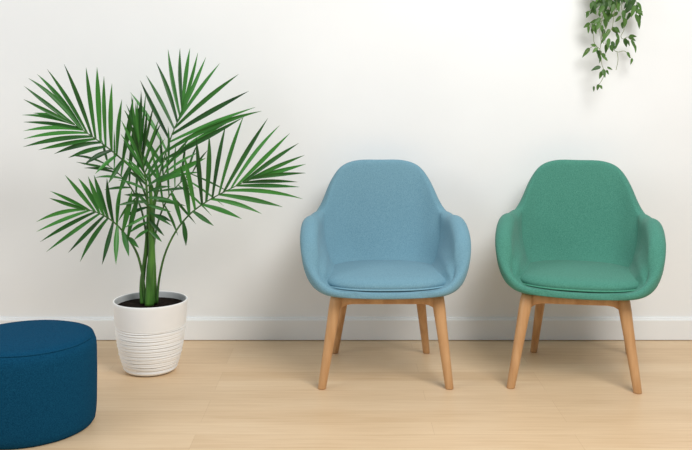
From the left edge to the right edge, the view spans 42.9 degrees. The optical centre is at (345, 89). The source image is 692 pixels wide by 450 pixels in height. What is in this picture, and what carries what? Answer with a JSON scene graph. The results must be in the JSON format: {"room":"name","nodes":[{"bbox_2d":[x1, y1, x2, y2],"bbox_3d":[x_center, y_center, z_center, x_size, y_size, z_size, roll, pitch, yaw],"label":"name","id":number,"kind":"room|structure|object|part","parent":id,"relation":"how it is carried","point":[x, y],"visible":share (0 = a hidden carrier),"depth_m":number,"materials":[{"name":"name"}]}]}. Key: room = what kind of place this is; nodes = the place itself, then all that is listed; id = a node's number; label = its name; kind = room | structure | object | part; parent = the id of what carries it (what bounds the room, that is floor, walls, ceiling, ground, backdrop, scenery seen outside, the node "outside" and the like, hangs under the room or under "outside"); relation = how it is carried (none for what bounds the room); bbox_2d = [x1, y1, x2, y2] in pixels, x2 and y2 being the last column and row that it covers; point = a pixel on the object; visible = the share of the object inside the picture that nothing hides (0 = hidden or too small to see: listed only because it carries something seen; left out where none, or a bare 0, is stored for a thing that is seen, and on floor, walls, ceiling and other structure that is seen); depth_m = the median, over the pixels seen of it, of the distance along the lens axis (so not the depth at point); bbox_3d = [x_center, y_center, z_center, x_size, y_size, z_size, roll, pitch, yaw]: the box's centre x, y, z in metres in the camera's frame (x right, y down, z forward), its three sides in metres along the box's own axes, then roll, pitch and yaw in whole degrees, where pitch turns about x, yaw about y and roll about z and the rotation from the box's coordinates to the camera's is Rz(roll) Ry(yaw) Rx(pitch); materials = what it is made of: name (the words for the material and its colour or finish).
{"room":"waiting room","nodes":[
{"label":"waiting room","id":0,"kind":"room"},
{"bbox_2d":[0,0,691,316],"bbox_3d":[0.000,-0.242,3.955,7.200,2.700,0.100,0,0,0],"label":"wall","id":1,"kind":"structure","parent":0,"point":[478,95],"depth_m":3.90,"materials":[{"name":"paint"}]},
{"bbox_2d":[0,317,691,339],"bbox_3d":[0.000,1.056,3.898,7.200,0.097,0.014,0,0,0],"label":"baseboard","id":2,"kind":"structure","parent":1,"relation":"attached to","point":[197,328],"depth_m":3.89,"materials":[{"name":"paint"}]},
{"bbox_2d":[582,0,642,90],"bbox_3d":[1.159,-0.283,3.822,0.264,0.583,0.196,0,0,0],"label":"hanging plant","id":3,"kind":"object","parent":1,"relation":"attached to","point":[615,5],"visible":1,"depth_m":3.80,"materials":[{"name":"green plant"}]},
{"bbox_2d":[7,340,691,449],"bbox_3d":[0.000,1.133,0.902,7.200,0.050,6.205,0,0,0],"label":"floor","id":4,"kind":"structure","parent":0,"point":[219,394],"depth_m":3.14,"materials":[{"name":"brown wood"}]},
{"bbox_2d":[0,320,96,449],"bbox_3d":[-1.062,0.958,2.922,0.455,0.300,0.455,0,0,0],"label":"ottoman","id":5,"kind":"object","parent":4,"relation":"on","point":[48,368],"visible":1,"depth_m":2.76,"materials":[{"name":"fabric"}]},
{"bbox_2d":[24,50,304,375],"bbox_3d":[-0.701,0.467,3.483,1.092,1.282,0.339,0,0,0],"label":"potted palm","id":6,"kind":"object","parent":4,"relation":"on","point":[150,323],"visible":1,"depth_m":3.42,"materials":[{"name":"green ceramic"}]},
{"bbox_3d":[-0.801,0.602,3.495,0.041,0.490,0.023,0,0,0],"label":"stem","id":7,"kind":"part","parent":6,"relation":"part of","materials":[{"name":"green plant"}]},
{"bbox_3d":[-0.775,0.583,3.479,0.041,0.537,0.038,0,0,0],"label":"stem","id":8,"kind":"part","parent":6,"relation":"part of","materials":[{"name":"green plant"}]},
{"bbox_2d":[113,291,187,375],"bbox_3d":[-0.774,0.968,3.485,0.290,0.280,0.290,0,0,0],"label":"pot","id":9,"kind":"object","parent":6,"relation":"attached to","point":[150,329],"depth_m":3.38,"materials":[{"name":"white ceramic"}]},
{"bbox_3d":[-0.762,0.599,3.507,0.029,0.495,0.044,0,0,0],"label":"stem","id":10,"kind":"part","parent":6,"relation":"part of","materials":[{"name":"green plant"}]},
{"bbox_2d":[300,159,470,389],"bbox_3d":[0.149,0.702,3.481,0.656,0.813,0.556,0,0,-1],"label":"armchair","id":11,"kind":"object","parent":4,"relation":"on","point":[380,232],"visible":1,"depth_m":3.59,"materials":[{"name":"blue fabric"}]},
{"bbox_3d":[-0.059,0.938,3.284,0.103,0.341,0.047,0,0,-33],"label":"leg","id":12,"kind":"part","parent":11,"relation":"part of","materials":[{"name":"brown wood"}]},
{"bbox_3d":[-0.020,0.938,3.656,0.044,0.341,0.143,0,0,-27],"label":"leg","id":13,"kind":"part","parent":11,"relation":"part of","materials":[{"name":"brown wood"}]},
{"bbox_2d":[327,260,445,291],"bbox_3d":[0.150,0.719,3.445,0.536,0.057,0.452,0,0,-1],"label":"seat cushion","id":14,"kind":"object","parent":11,"relation":"on","point":[342,275],"depth_m":3.30,"materials":[{"name":"blue fabric"}]},
{"bbox_3d":[0.152,0.800,3.455,0.400,0.062,0.339,0,0,-1],"label":"seat frame","id":15,"kind":"part","parent":11,"relation":"part of","materials":[{"name":"brown wood"}]},
{"bbox_3d":[0.316,0.938,3.656,0.044,0.341,0.140,0,0,24],"label":"leg","id":16,"kind":"part","parent":11,"relation":"part of","materials":[{"name":"brown wood"}]},
{"bbox_3d":[0.362,0.938,3.285,0.090,0.341,0.047,0,0,37],"label":"leg","id":17,"kind":"part","parent":11,"relation":"part of","materials":[{"name":"brown wood"}]},
{"bbox_2d":[495,160,665,393],"bbox_3d":[0.919,0.702,3.477,0.632,0.812,0.584,0,0,15],"label":"armchair","id":18,"kind":"object","parent":4,"relation":"on","point":[578,233],"visible":1,"depth_m":3.55,"materials":[{"name":"green fabric"}]},
{"bbox_3d":[0.651,0.938,3.298,0.123,0.341,0.047,0,0,-33],"label":"leg","id":19,"kind":"part","parent":18,"relation":"part of","materials":[{"name":"brown wood"}]},
{"bbox_3d":[0.806,0.938,3.673,0.044,0.341,0.128,0,0,-14],"label":"leg","id":20,"kind":"part","parent":18,"relation":"part of","materials":[{"name":"brown wood"}]},
{"bbox_3d":[0.905,0.800,3.460,0.376,0.062,0.407,0,0,15],"label":"seat frame","id":21,"kind":"part","parent":18,"relation":"part of","materials":[{"name":"brown wood"}]},
{"bbox_2d":[520,260,638,292],"bbox_3d":[0.908,0.719,3.437,0.517,0.057,0.452,0,0,15],"label":"seat cushion","id":22,"kind":"object","parent":18,"relation":"on","point":[536,276],"depth_m":3.30,"materials":[{"name":"green fabric"}]},
{"bbox_3d":[1.045,0.938,3.245,0.086,0.341,0.072,0,0,15],"label":"leg","id":23,"kind":"part","parent":18,"relation":"part of","materials":[{"name":"brown wood"}]}
]}

